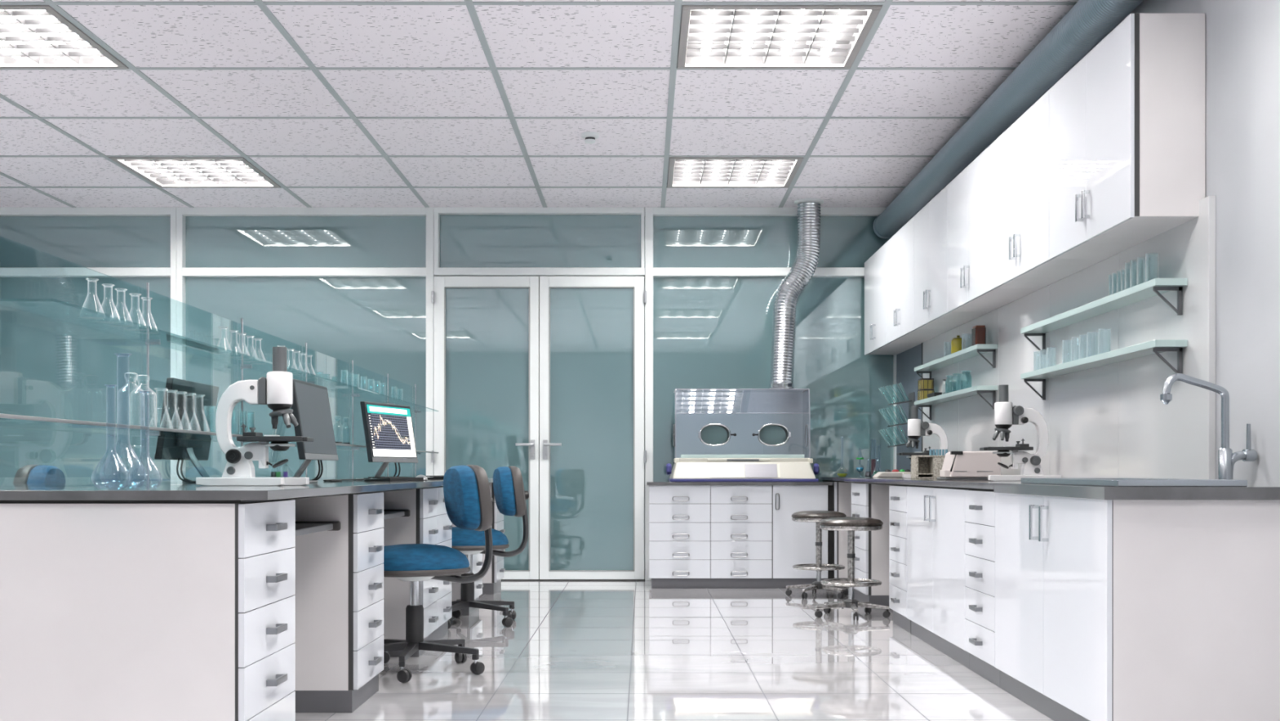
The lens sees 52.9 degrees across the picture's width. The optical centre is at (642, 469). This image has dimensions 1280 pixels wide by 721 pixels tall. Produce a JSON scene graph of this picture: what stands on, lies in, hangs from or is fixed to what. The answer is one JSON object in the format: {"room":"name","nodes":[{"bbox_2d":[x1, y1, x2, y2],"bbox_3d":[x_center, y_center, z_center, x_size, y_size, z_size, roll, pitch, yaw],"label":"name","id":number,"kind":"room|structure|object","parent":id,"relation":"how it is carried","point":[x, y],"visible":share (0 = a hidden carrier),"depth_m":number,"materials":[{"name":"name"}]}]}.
{"room":"laboratory","nodes":[
{"label":"laboratory","id":0,"kind":"room"},
{"bbox_2d":[0,0,1079,207],"bbox_3d":[-2.142,-2.395,4.548,8.916,0.020,14.296,0,0,0],"label":"ceiling","id":1,"kind":"structure","parent":0,"point":[146,36],"depth_m":8.26,"materials":[{"name":"tile"}]},
{"bbox_2d":[0,4,128,69],"bbox_3d":[-3.555,-2.442,7.104,1.024,0.137,1.024,0,0,0],"label":"ceiling light","id":2,"kind":"object","parent":1,"relation":"attached to","point":[33,37],"visible":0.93,"depth_m":7.30,"materials":[{"name":"white"}]},
{"bbox_2d":[108,157,280,187],"bbox_3d":[-3.555,-2.442,10.306,1.024,0.137,1.024,0,0,0],"label":"ceiling light","id":3,"kind":"object","parent":1,"relation":"attached to","point":[162,172],"visible":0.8,"depth_m":10.37,"materials":[{"name":"white"}]},
{"bbox_2d":[581,131,599,143],"bbox_3d":[-0.374,-2.352,9.130,0.128,0.066,0.128,0,0,0],"label":"smoke detector","id":4,"kind":"object","parent":1,"relation":"attached to","point":[589,137],"visible":1,"depth_m":9.10,"materials":[{"name":"white plastic"}]},
{"bbox_2d":[666,157,804,187],"bbox_3d":[0.715,-2.442,10.306,1.024,0.137,1.024,0,0,0],"label":"ceiling light","id":5,"kind":"object","parent":1,"relation":"attached to","point":[683,172],"visible":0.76,"depth_m":10.37,"materials":[{"name":"white"}]},
{"bbox_2d":[677,4,882,69],"bbox_3d":[0.715,-2.442,7.104,1.024,0.137,1.024,0,0,0],"label":"ceiling light","id":6,"kind":"object","parent":1,"relation":"attached to","point":[713,37],"visible":0.94,"depth_m":7.17,"materials":[{"name":"grey"}]},
{"bbox_2d":[538,276,644,577],"bbox_3d":[-2.141,-0.792,11.846,8.918,3.585,0.100,0,0,0],"label":"wall","id":7,"kind":"structure","parent":0,"point":[539,277],"depth_m":11.80,"materials":[{"name":"paint"}]},
{"bbox_2d":[0,207,176,484],"bbox_3d":[-5.415,-0.693,11.719,2.370,3.385,0.114,0,0,0],"label":"window","id":8,"kind":"structure","parent":7,"relation":"in","point":[55,362],"depth_m":11.75,"materials":[{"name":"glass"}]},
{"bbox_2d":[176,207,434,479],"bbox_3d":[-3.063,-0.693,11.719,2.333,3.385,0.114,0,0,0],"label":"window","id":9,"kind":"structure","parent":7,"relation":"in","point":[357,284],"depth_m":11.75,"materials":[{"name":"glass"}]},
{"bbox_2d":[431,275,539,578],"bbox_3d":[-1.427,-0.384,11.650,0.969,2.745,0.131,0,0,0],"label":"door","id":10,"kind":"structure","parent":9,"relation":"attached to","point":[486,328],"depth_m":11.68,"materials":[{"name":"glass"}]},
{"bbox_2d":[433,207,644,276],"bbox_3d":[-0.941,-2.076,11.721,1.912,0.618,0.110,0,0,0],"label":"window","id":11,"kind":"structure","parent":7,"relation":"in","point":[539,242],"depth_m":11.75,"materials":[{"name":"glass"}]},
{"bbox_2d":[501,577,644,580],"bbox_3d":[-0.939,0.994,11.721,2.071,0.012,0.110,0,0,0],"label":"trim","id":12,"kind":"structure","parent":7,"relation":"attached to","point":[539,579],"depth_m":11.67,"materials":[{"name":"grey"}]},
{"bbox_2d":[644,207,898,580],"bbox_3d":[1.167,-0.693,11.719,2.302,3.385,0.114,0,0,0],"label":"window","id":13,"kind":"structure","parent":7,"relation":"in","point":[713,276],"depth_m":11.75,"materials":[{"name":"teal glass"}]},
{"bbox_2d":[539,275,646,578],"bbox_3d":[-0.451,-0.384,11.650,0.971,2.745,0.131,0,0,0],"label":"door","id":14,"kind":"structure","parent":13,"relation":"attached to","point":[593,455],"depth_m":11.68,"materials":[{"name":"glass"}]},
{"bbox_2d":[295,580,1053,720],"bbox_3d":[-2.141,1.050,4.648,8.918,0.100,14.496,0,0,0],"label":"floor","id":15,"kind":"structure","parent":0,"point":[588,628],"depth_m":6.63,"materials":[{"name":"tile"}]},
{"bbox_2d":[13,464,65,484],"bbox_3d":[-2.731,0.486,6.322,0.696,1.028,0.707,0,0,-40],"label":"office chair","id":16,"kind":"object","parent":15,"relation":"on","point":[28,473],"visible":0.05,"depth_m":6.18,"materials":[{"name":"fabric"}]},
{"bbox_2d":[0,499,295,720],"bbox_3d":[-1.524,0.549,4.077,0.764,0.902,0.557,0,0,0],"label":"base cabinet","id":17,"kind":"object","parent":15,"relation":"on","point":[108,611],"visible":0.97,"depth_m":3.80,"materials":[{"name":"grey"}]},
{"bbox_2d":[295,520,340,536],"bbox_3d":[-1.498,0.229,4.831,0.505,0.038,0.954,0,0,0],"label":"keyboard tray","id":18,"kind":"object","parent":17,"relation":"attached to","point":[302,527],"visible":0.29,"depth_m":5.15,"materials":[{"name":"laminate"}]},
{"bbox_2d":[290,492,383,712],"bbox_3d":[-1.524,0.549,5.575,0.764,0.902,0.536,0,0,0],"label":"base cabinet","id":19,"kind":"object","parent":15,"relation":"on","point":[339,594],"visible":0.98,"depth_m":5.31,"materials":[{"name":"grey"}]},
{"bbox_2d":[378,486,452,656],"bbox_3d":[-1.524,0.549,7.406,0.764,0.902,1.030,0,0,0],"label":"base cabinet","id":20,"kind":"object","parent":15,"relation":"on","point":[428,522],"visible":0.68,"depth_m":6.89,"materials":[{"name":"grey"}]},
{"bbox_2d":[0,481,493,503],"bbox_3d":[-1.903,0.093,7.350,1.430,0.011,7.100,0,0,0],"label":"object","id":21,"kind":"structure","parent":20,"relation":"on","point":[2,501],"depth_m":3.80,"materials":[{"name":"black"}]},
{"bbox_2d":[0,476,493,499],"bbox_3d":[-1.907,0.073,7.350,1.614,0.028,7.160,0,0,0],"label":"countertop","id":22,"kind":"structure","parent":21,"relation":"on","point":[176,489],"depth_m":4.10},
{"bbox_2d":[91,384,130,488],"bbox_3d":[-1.633,-0.102,3.950,0.112,0.320,0.112,0,0,0],"label":"flask","id":23,"kind":"object","parent":22,"relation":"on","point":[104,384],"visible":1,"depth_m":3.95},
{"bbox_2d":[99,352,146,488],"bbox_3d":[-1.675,-0.159,4.146,0.140,0.432,0.140,0,0,0],"label":"flask","id":24,"kind":"object","parent":22,"relation":"on","point":[117,353],"visible":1,"depth_m":4.15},
{"bbox_2d":[124,445,151,484],"bbox_3d":[-2.120,-0.023,5.400,0.110,0.160,0.110,0,0,0],"label":"flask","id":25,"kind":"object","parent":22,"relation":"on","point":[150,482],"visible":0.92,"depth_m":5.40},
{"bbox_2d":[145,282,160,485],"bbox_3d":[-1.874,-0.329,4.920,0.054,0.775,0.012,0,0,0],"label":"rod","id":26,"kind":"object","parent":22,"relation":"on","point":[147,434],"visible":0.97,"depth_m":4.92,"materials":[{"name":"silver metal"}]},
{"bbox_2d":[0,413,438,453],"bbox_3d":[-1.806,-0.145,7.090,0.192,0.011,7.380,0,0,0],"label":"glass shelf","id":27,"kind":"object","parent":26,"relation":"attached to","point":[6,418],"visible":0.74,"depth_m":4.28,"materials":[{"name":"teal glass"}]},
{"bbox_2d":[116,372,145,426],"bbox_3d":[-1.810,-0.248,4.549,0.092,0.192,0.092,0,0,21],"label":"bottle","id":28,"kind":"object","parent":27,"relation":"on","point":[126,372],"visible":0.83,"depth_m":4.55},
{"bbox_2d":[129,374,156,426],"bbox_3d":[-1.810,-0.248,4.659,0.092,0.192,0.092,0,0,32],"label":"bottle","id":29,"kind":"object","parent":27,"relation":"on","point":[138,375],"visible":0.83,"depth_m":4.65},
{"bbox_2d":[149,387,173,428],"bbox_3d":[-1.810,-0.230,4.831,0.086,0.155,0.086,0,0,-44],"label":"flask","id":30,"kind":"object","parent":27,"relation":"on","point":[154,388],"visible":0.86,"depth_m":4.83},
{"bbox_2d":[119,334,436,411],"bbox_3d":[-1.807,-0.494,7.258,0.190,0.008,7.045,0,0,0],"label":"glass shelf","id":31,"kind":"object","parent":26,"relation":"attached to","point":[186,344],"visible":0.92,"depth_m":5.88,"materials":[{"name":"glass"}]},
{"bbox_2d":[79,278,105,319],"bbox_3d":[-1.810,-0.564,4.228,0.080,0.128,0.080,0,0,14],"label":"flask","id":32,"kind":"object","parent":31,"relation":"on","point":[86,317],"visible":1,"depth_m":4.23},
{"bbox_2d":[95,284,120,323],"bbox_3d":[-1.810,-0.564,4.355,0.080,0.128,0.080,0,0,12],"label":"flask","id":33,"kind":"object","parent":31,"relation":"on","point":[113,285],"visible":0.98,"depth_m":4.35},
{"bbox_2d":[108,288,133,327],"bbox_3d":[-1.810,-0.564,4.462,0.080,0.128,0.080,0,0,22],"label":"flask","id":34,"kind":"object","parent":31,"relation":"on","point":[117,290],"visible":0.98,"depth_m":4.46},
{"bbox_2d":[123,293,146,330],"bbox_3d":[-1.810,-0.564,4.587,0.080,0.128,0.080,0,0,20],"label":"flask","id":35,"kind":"object","parent":31,"relation":"on","point":[131,295],"visible":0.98,"depth_m":4.59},
{"bbox_2d":[134,297,158,333],"bbox_3d":[-1.810,-0.564,4.692,0.080,0.128,0.080,0,0,-35],"label":"flask","id":36,"kind":"object","parent":31,"relation":"on","point":[141,297],"visible":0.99,"depth_m":4.69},
{"bbox_2d":[154,377,218,483],"bbox_3d":[-2.056,-0.176,6.010,0.222,0.469,0.620,0,0,0],"label":"monitor","id":37,"kind":"object","parent":22,"relation":"on","point":[195,449],"visible":0.77,"depth_m":5.92,"materials":[{"name":"black"}]},
{"bbox_2d":[5,313,413,489],"bbox_3d":[-1.907,-0.318,7.235,0.008,0.751,6.990,0,0,0],"label":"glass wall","id":38,"kind":"structure","parent":22,"relation":"on","point":[212,313],"depth_m":6.83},
{"bbox_2d":[240,318,252,446],"bbox_3d":[-1.874,-0.329,6.077,0.054,0.775,0.012,0,0,0],"label":"rod","id":39,"kind":"object","parent":22,"relation":"on","point":[242,319],"visible":0.5,"depth_m":6.07,"materials":[{"name":"silver metal"}]},
{"bbox_2d":[195,346,313,485],"bbox_3d":[-1.474,-0.205,4.910,0.414,0.528,0.150,0,0,0],"label":"microscope","id":40,"kind":"object","parent":22,"relation":"on","point":[275,390],"visible":1,"depth_m":4.88,"materials":[{"name":"white"}]},
{"bbox_2d":[266,458,288,467],"bbox_3d":[-1.401,-0.026,4.910,0.092,0.035,0.066,0,0,0],"label":"mirror","id":41,"kind":"object","parent":40,"relation":"attached to","point":[283,461],"depth_m":4.90,"materials":[{"name":"black mirror"}]},
{"bbox_2d":[291,378,338,482],"bbox_3d":[-1.617,-0.176,6.060,0.222,0.469,0.620,0,0,0],"label":"monitor","id":42,"kind":"object","parent":22,"relation":"on","point":[311,408],"visible":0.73,"depth_m":6.03,"materials":[{"name":"black"}]},
{"bbox_2d":[323,477,370,481],"bbox_3d":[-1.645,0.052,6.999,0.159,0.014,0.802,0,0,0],"label":"keyboard","id":43,"kind":"object","parent":22,"relation":"on","point":[331,480],"visible":0.91,"depth_m":6.96,"materials":[{"name":"black plastic"}]},
{"bbox_2d":[351,360,359,479],"bbox_3d":[-1.874,-0.329,8.391,0.054,0.775,0.012,0,0,0],"label":"rod","id":44,"kind":"object","parent":22,"relation":"on","point":[352,396],"visible":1,"depth_m":8.39,"materials":[{"name":"silver metal"}]},
{"bbox_2d":[355,400,417,479],"bbox_3d":[-1.625,-0.176,7.959,0.222,0.469,0.620,0,0,15],"label":"monitor","id":45,"kind":"object","parent":22,"relation":"on","point":[388,432],"visible":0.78,"depth_m":7.90,"materials":[{"name":"black"}]},
{"bbox_2d":[364,476,423,480],"bbox_3d":[-1.360,0.047,7.050,0.150,0.023,0.440,0,0,14],"label":"keyboard","id":46,"kind":"object","parent":22,"relation":"on","point":[374,478],"visible":0.99,"depth_m":6.92,"materials":[{"name":"black plastic"}]},
{"bbox_2d":[413,383,421,476],"bbox_3d":[-1.874,-0.329,10.705,0.054,0.775,0.012,0,0,0],"label":"rod","id":47,"kind":"object","parent":22,"relation":"on","point":[415,384],"visible":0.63,"depth_m":10.70,"materials":[{"name":"silver metal"}]},
{"bbox_2d":[426,475,444,479],"bbox_3d":[-1.330,0.047,8.550,0.150,0.023,0.440,0,0,6],"label":"keyboard","id":48,"kind":"object","parent":22,"relation":"on","point":[431,477],"visible":0.56,"depth_m":8.33,"materials":[{"name":"black plastic"}]},
{"bbox_2d":[383,509,409,519],"bbox_3d":[-1.498,0.229,6.367,0.505,0.038,1.050,0,0,0],"label":"keyboard tray","id":49,"kind":"object","parent":20,"relation":"attached to","point":[388,513],"visible":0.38,"depth_m":6.76,"materials":[{"name":"silver metal"}]},
{"bbox_2d":[382,464,493,682],"bbox_3d":[-1.113,0.486,6.436,0.707,1.028,0.696,0,0,34],"label":"office chair","id":50,"kind":"object","parent":15,"relation":"on","point":[468,501],"visible":0.9,"depth_m":6.34,"materials":[{"name":"blue fabric"}]},
{"bbox_2d":[451,522,483,614],"bbox_3d":[-1.524,0.549,9.155,0.764,0.902,0.550,0,0,0],"label":"base cabinet","id":51,"kind":"object","parent":15,"relation":"on","point":[477,562],"visible":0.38,"depth_m":9.00,"materials":[{"name":"grey"}]},
{"bbox_2d":[448,466,528,628],"bbox_3d":[-1.112,0.486,8.427,0.696,1.028,0.707,0,0,-38],"label":"office chair","id":52,"kind":"object","parent":15,"relation":"on","point":[510,495],"visible":0.73,"depth_m":8.30,"materials":[{"name":"blue fabric"}]},
{"bbox_2d":[481,482,505,594],"bbox_3d":[-1.524,0.549,10.620,0.764,0.902,0.540,0,0,0],"label":"base cabinet","id":53,"kind":"object","parent":15,"relation":"on","point":[491,580],"visible":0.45,"depth_m":10.35,"materials":[{"name":"grey"}]},
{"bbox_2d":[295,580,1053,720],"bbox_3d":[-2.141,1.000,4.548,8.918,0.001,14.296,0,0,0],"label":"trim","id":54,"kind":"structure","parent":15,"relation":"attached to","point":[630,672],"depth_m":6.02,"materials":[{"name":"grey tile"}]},
{"bbox_2d":[648,484,827,587],"bbox_3d":[0.809,0.564,11.252,1.512,0.873,0.816,0,0,0],"label":"base cabinet","id":55,"kind":"object","parent":15,"relation":"on","point":[700,535],"visible":1,"depth_m":10.87,"materials":[{"name":"grey"}]},
{"bbox_2d":[646,480,832,484],"bbox_3d":[0.817,0.113,11.252,1.563,0.026,0.815,0,0,0],"label":"countertop","id":56,"kind":"structure","parent":55,"relation":"on","point":[648,482],"depth_m":10.85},
{"bbox_2d":[666,388,819,481],"bbox_3d":[0.859,-0.303,11.250,1.315,0.804,0.700,0,0,0],"label":"glove box","id":57,"kind":"object","parent":56,"relation":"on","point":[719,434],"visible":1,"depth_m":11.56,"materials":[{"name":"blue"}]},
{"bbox_2d":[673,388,809,457],"bbox_3d":[0.860,-0.405,11.318,1.163,0.600,0.484,0,0,0],"label":"hood","id":58,"kind":"object","parent":57,"relation":"attached to","point":[709,423],"depth_m":11.56,"materials":[{"name":"plastic"}]},
{"bbox_2d":[668,478,818,481],"bbox_3d":[0.860,0.087,11.250,1.260,0.024,0.700,0,0,0],"label":"tray","id":59,"kind":"object","parent":57,"relation":"on","point":[669,479],"depth_m":10.90,"materials":[{"name":"white"}]},
{"bbox_2d":[767,198,823,388],"bbox_3d":[1.345,-1.544,11.341,0.535,1.677,0.255,0,0,-25],"label":"ventilation duct","id":60,"kind":"object","parent":57,"relation":"attached to","point":[804,265],"visible":0.99,"depth_m":11.26,"materials":[{"name":"silver metal"}]},
{"bbox_2d":[826,484,833,578],"bbox_3d":[1.589,0.549,11.240,0.045,0.842,0.720,0,0,0],"label":"filler panel","id":61,"kind":"object","parent":55,"relation":"attached to","point":[830,487],"visible":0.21,"depth_m":10.88,"materials":[{"name":"black"}]},
{"bbox_2d":[785,510,848,598],"bbox_3d":[1.415,0.660,10.207,0.487,0.680,0.512,0,0,-19],"label":"round stool","id":62,"kind":"object","parent":15,"relation":"on","point":[809,516],"visible":0.91,"depth_m":10.12,"materials":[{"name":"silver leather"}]},
{"bbox_2d":[821,480,853,588],"bbox_3d":[1.968,0.549,11.264,0.697,0.902,0.792,0,0,0],"label":"base cabinet","id":63,"kind":"object","parent":15,"relation":"on","point":[842,491],"visible":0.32,"depth_m":10.87,"materials":[{"name":"white laminate"}]},
{"bbox_2d":[814,516,890,620],"bbox_3d":[1.445,0.660,8.793,0.487,0.680,0.512,0,0,20],"label":"round stool","id":64,"kind":"object","parent":15,"relation":"on","point":[851,524],"visible":1,"depth_m":8.72,"materials":[{"name":"silver leather"}]},
{"bbox_2d":[851,482,891,608],"bbox_3d":[1.950,0.549,9.669,0.731,0.902,0.662,0,0,0],"label":"base cabinet","id":65,"kind":"object","parent":15,"relation":"on","point":[872,558],"visible":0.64,"depth_m":9.34,"materials":[{"name":"grey"}]},
{"bbox_2d":[888,484,911,632],"bbox_3d":[1.950,0.549,8.170,0.731,0.902,0.570,0,0,0],"label":"base cabinet","id":66,"kind":"object","parent":15,"relation":"on","point":[897,494],"visible":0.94,"depth_m":8.13,"materials":[{"name":"grey"}]},
{"bbox_2d":[906,485,969,668],"bbox_3d":[1.950,0.549,7.178,0.733,0.902,1.415,0,0,0],"label":"base cabinet","id":67,"kind":"object","parent":15,"relation":"on","point":[935,517],"visible":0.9,"depth_m":7.09,"materials":[{"name":"grey"}]},
{"bbox_2d":[964,489,999,687],"bbox_3d":[1.950,0.549,6.194,0.731,0.902,0.553,0,0,0],"label":"base cabinet","id":68,"kind":"object","parent":15,"relation":"on","point":[980,505],"visible":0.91,"depth_m":6.15,"materials":[{"name":"grey"}]},
{"bbox_2d":[822,480,994,491],"bbox_3d":[1.974,0.093,8.795,0.684,0.011,5.730,0,0,0],"label":"support","id":69,"kind":"object","parent":68,"relation":"on","point":[951,487],"visible":0.14,"depth_m":7.52,"materials":[{"name":"black"}]},
{"bbox_2d":[819,476,1021,488],"bbox_3d":[1.958,0.073,8.761,0.717,0.028,5.798,0,0,0],"label":"countertop","id":70,"kind":"structure","parent":69,"relation":"on","point":[969,483],"depth_m":7.48,"materials":[{"name":"stone"}]},
{"bbox_2d":[871,458,875,474],"bbox_3d":[1.999,-0.106,11.150,0.060,0.327,0.060,0,0,0],"label":"cylinder","id":71,"kind":"object","parent":70,"relation":"on","point":[873,460],"visible":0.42,"depth_m":11.13,"materials":[{"name":"teal glass"}]},
{"bbox_2d":[872,469,911,477],"bbox_3d":[2.053,0.025,10.500,0.324,0.065,0.200,0,0,0],"label":"tray","id":72,"kind":"object","parent":70,"relation":"on","point":[895,473],"visible":0.79,"depth_m":10.40,"materials":[{"name":"grey plastic"}]},
{"bbox_2d":[896,405,947,478],"bbox_3d":[2.073,-0.205,9.407,0.414,0.528,0.150,0,0,0],"label":"microscope","id":73,"kind":"object","parent":70,"relation":"on","point":[917,428],"visible":0.54,"depth_m":9.38,"materials":[{"name":"white"}]},
{"bbox_2d":[911,448,947,478],"bbox_3d":[2.012,-0.043,9.000,0.240,0.204,0.160,0,0,0],"label":"block","id":74,"kind":"object","parent":70,"relation":"on","point":[929,466],"visible":0.9,"depth_m":8.94,"materials":[{"name":"beige plastic"}]},
{"bbox_2d":[937,451,1000,479],"bbox_3d":[2.018,-0.029,7.997,0.345,0.174,0.285,0,0,0],"label":"machine","id":75,"kind":"object","parent":70,"relation":"on","point":[956,464],"visible":0.84,"depth_m":7.86,"materials":[{"name":"grey plastic"}]},
{"bbox_2d":[979,384,1061,480],"bbox_3d":[2.073,-0.205,7.080,0.414,0.528,0.150,0,0,0],"label":"microscope","id":76,"kind":"object","parent":70,"relation":"on","point":[1006,415],"visible":0.98,"depth_m":7.05,"materials":[{"name":"white"}]},
{"bbox_2d":[997,462,1012,468],"bbox_3d":[2.000,-0.026,7.080,0.092,0.035,0.066,0,0,0],"label":"mirror","id":77,"kind":"object","parent":76,"relation":"attached to","point":[1000,464],"depth_m":7.07,"materials":[{"name":"black mirror"}]},
{"bbox_2d":[995,492,1279,720],"bbox_3d":[1.950,0.551,5.202,0.733,0.897,1.431,0,0,0],"label":"base cabinet","id":78,"kind":"object","parent":15,"relation":"on","point":[1106,610],"visible":0.94,"depth_m":4.49,"materials":[{"name":"grey"}]},
{"bbox_2d":[994,482,1279,499],"bbox_3d":[1.958,0.080,5.157,0.717,0.044,1.405,0,0,0],"label":"countertop","id":79,"kind":"structure","parent":78,"relation":"on","point":[1100,492],"depth_m":4.46,"materials":[{"name":"stone"}]},
{"bbox_2d":[1021,477,1247,486],"bbox_3d":[1.910,0.046,5.135,0.460,0.024,1.170,0,0,0],"label":"sink","id":80,"kind":"object","parent":79,"relation":"in","point":[1111,482],"visible":1,"depth_m":4.57,"materials":[{"name":"silver metal"}]},
{"bbox_2d":[1160,373,1257,479],"bbox_3d":[2.131,-0.154,4.850,0.358,0.424,0.060,0,0,0],"label":"tap","id":81,"kind":"object","parent":79,"relation":"on","point":[1227,460],"visible":0.94,"depth_m":4.84,"materials":[{"name":"silver metal"}]},
{"bbox_2d":[898,0,1279,485],"bbox_3d":[2.368,-0.792,4.648,0.100,3.585,14.496,0,0,0],"label":"wall","id":82,"kind":"structure","parent":0,"point":[1242,37],"depth_m":4.95,"materials":[{"name":"paint"}]},
{"bbox_2d":[0,0,1077,207],"bbox_3d":[-2.132,-2.381,4.548,8.935,0.016,14.296,0,0,0],"label":"ceiling grid","id":83,"kind":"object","parent":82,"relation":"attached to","point":[677,4],"depth_m":8.40,"materials":[{"name":"grey"}]},
{"bbox_2d":[864,242,921,355],"bbox_3d":[2.144,-1.460,11.125,0.342,0.839,1.061,0,0,0],"label":"upper cabinet","id":84,"kind":"object","parent":82,"relation":"attached to","point":[875,268],"visible":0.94,"depth_m":11.08,"materials":[{"name":"white laminate"}]},
{"bbox_2d":[895,355,896,469],"bbox_3d":[2.304,-0.477,11.655,0.028,1.155,0.019,0,0,0],"label":"trim","id":85,"kind":"structure","parent":82,"relation":"attached to","point":[895,355],"depth_m":11.65,"materials":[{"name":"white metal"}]},
{"bbox_2d":[896,343,921,471],"bbox_3d":[2.307,-0.492,11.097,0.021,1.101,1.094,0,0,0],"label":"panel","id":86,"kind":"object","parent":82,"relation":"attached to","point":[907,378],"visible":0.5,"depth_m":11.24,"materials":[{"name":"blue"}]},
{"bbox_2d":[887,391,915,447],"bbox_3d":[2.196,-0.427,10.970,0.200,0.465,0.220,0,0,0],"label":"drying rack","id":87,"kind":"object","parent":86,"relation":"attached to","point":[911,401],"visible":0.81,"depth_m":10.92,"materials":[{"name":"grey"}]},
{"bbox_2d":[886,217,951,343],"bbox_3d":[2.144,-1.460,10.064,0.342,0.839,1.061,0,0,0],"label":"upper cabinet","id":88,"kind":"object","parent":82,"relation":"attached to","point":[900,247],"visible":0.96,"depth_m":10.03,"materials":[{"name":"white laminate"}]},
{"bbox_2d":[922,326,958,455],"bbox_3d":[2.303,-0.492,9.922,0.029,1.101,1.193,0,0,0],"label":"panel","id":89,"kind":"object","parent":82,"relation":"attached to","point":[945,415],"visible":0.44,"depth_m":9.80,"materials":[{"name":"grey"}]},
{"bbox_2d":[913,185,989,329],"bbox_3d":[2.144,-1.460,9.003,0.342,0.839,1.061,0,0,0],"label":"upper cabinet","id":90,"kind":"object","parent":82,"relation":"attached to","point":[931,223],"visible":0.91,"depth_m":8.96,"materials":[{"name":"white laminate"}]},
{"bbox_2d":[958,308,998,451],"bbox_3d":[2.303,-0.492,8.803,0.029,1.101,1.043,0,0,0],"label":"panel","id":91,"kind":"object","parent":82,"relation":"attached to","point":[976,425],"visible":0.43,"depth_m":8.77,"materials":[{"name":"grey"}]},
{"bbox_2d":[914,343,997,377],"bbox_3d":[2.220,-0.737,9.245,0.135,0.150,1.920,0,0,0],"label":"wall shelf","id":92,"kind":"object","parent":91,"relation":"attached to","point":[977,349],"visible":0.88,"depth_m":8.91,"materials":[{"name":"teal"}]},
{"bbox_2d":[951,335,965,353],"bbox_3d":[2.210,-0.879,9.015,0.104,0.131,0.099,0,0,0],"label":"jar","id":93,"kind":"object","parent":92,"relation":"on","point":[956,343],"visible":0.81,"depth_m":8.97,"materials":[{"name":"yellow glass"}]},
{"bbox_2d":[971,324,986,346],"bbox_3d":[2.215,-0.881,8.480,0.072,0.136,0.110,0,0,0],"label":"jar","id":94,"kind":"object","parent":92,"relation":"on","point":[978,332],"visible":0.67,"depth_m":8.43,"materials":[{"name":"brown glass"}]},
{"bbox_2d":[914,385,997,420],"bbox_3d":[2.220,-0.470,9.245,0.135,0.150,1.920,0,0,0],"label":"wall shelf","id":95,"kind":"object","parent":91,"relation":"attached to","point":[978,389],"visible":0.94,"depth_m":8.89,"materials":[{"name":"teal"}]},
{"bbox_2d":[917,388,934,399],"bbox_3d":[2.205,-0.587,10.020,0.118,0.081,0.150,0,0,0],"label":"box","id":96,"kind":"object","parent":95,"relation":"on","point":[922,393],"visible":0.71,"depth_m":9.95,"materials":[{"name":"cardboard"}]},
{"bbox_2d":[917,377,933,389],"bbox_3d":[2.205,-0.670,10.020,0.111,0.081,0.141,0,0,0],"label":"box","id":97,"kind":"object","parent":96,"relation":"on","point":[923,383],"visible":0.88,"depth_m":9.96,"materials":[{"name":"yellow plastic"}]},
{"bbox_2d":[927,391,948,397],"bbox_3d":[2.225,-0.564,9.711,0.104,0.034,0.244,0,0,0],"label":"tray","id":98,"kind":"object","parent":95,"relation":"on","point":[935,393],"visible":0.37,"depth_m":9.59,"materials":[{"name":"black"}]},
{"bbox_2d":[947,144,1039,311],"bbox_3d":[2.144,-1.460,7.943,0.342,0.839,1.061,0,0,0],"label":"upper cabinet","id":99,"kind":"object","parent":82,"relation":"attached to","point":[969,193],"visible":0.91,"depth_m":7.90,"materials":[{"name":"white laminate"}]},
{"bbox_2d":[872,0,1143,239],"bbox_3d":[2.200,-2.210,4.540,0.228,0.228,14.241,0,0,0],"label":"duct","id":100,"kind":"object","parent":82,"relation":"attached to","point":[1088,22],"visible":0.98,"depth_m":7.42,"materials":[{"name":"blue"}]},
{"bbox_2d":[998,284,1049,475],"bbox_3d":[2.303,-0.492,7.758,0.029,1.101,1.043,0,0,0],"label":"panel","id":101,"kind":"object","parent":82,"relation":"attached to","point":[1015,352],"visible":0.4,"depth_m":7.74,"materials":[{"name":"grey"}]},
{"bbox_2d":[991,89,1106,289],"bbox_3d":[2.144,-1.460,6.882,0.342,0.839,1.061,0,0,0],"label":"upper cabinet","id":102,"kind":"object","parent":82,"relation":"attached to","point":[1020,155],"visible":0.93,"depth_m":6.83,"materials":[{"name":"white laminate"}]},
{"bbox_2d":[1049,253,1118,477],"bbox_3d":[2.303,-0.492,6.713,0.029,1.101,1.043,0,0,0],"label":"panel","id":103,"kind":"object","parent":82,"relation":"attached to","point":[1084,404],"visible":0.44,"depth_m":6.66,"materials":[{"name":"grey"}]},
{"bbox_2d":[1020,278,1187,354],"bbox_3d":[2.220,-0.731,6.365,0.135,0.150,1.930,0,0,0],"label":"wall shelf","id":104,"kind":"object","parent":103,"relation":"attached to","point":[1156,286],"visible":0.99,"depth_m":6.03,"materials":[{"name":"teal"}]},
{"bbox_2d":[1020,339,1187,399],"bbox_3d":[2.220,-0.473,6.365,0.135,0.150,1.930,0,0,0],"label":"wall shelf","id":105,"kind":"object","parent":103,"relation":"attached to","point":[1155,346],"visible":0.97,"depth_m":5.99,"materials":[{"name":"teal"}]},
{"bbox_2d":[1049,13,1205,259],"bbox_3d":[2.144,-1.460,5.821,0.342,0.839,1.061,0,0,0],"label":"upper cabinet","id":106,"kind":"object","parent":82,"relation":"attached to","point":[1127,122],"visible":0.98,"depth_m":5.35,"materials":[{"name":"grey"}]},
{"bbox_2d":[1118,195,1215,479],"bbox_3d":[2.303,-0.526,5.695,0.029,1.168,0.988,0,0,0],"label":"panel","id":107,"kind":"object","parent":82,"relation":"attached to","point":[1175,439],"visible":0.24,"depth_m":5.56,"materials":[{"name":"grey"}]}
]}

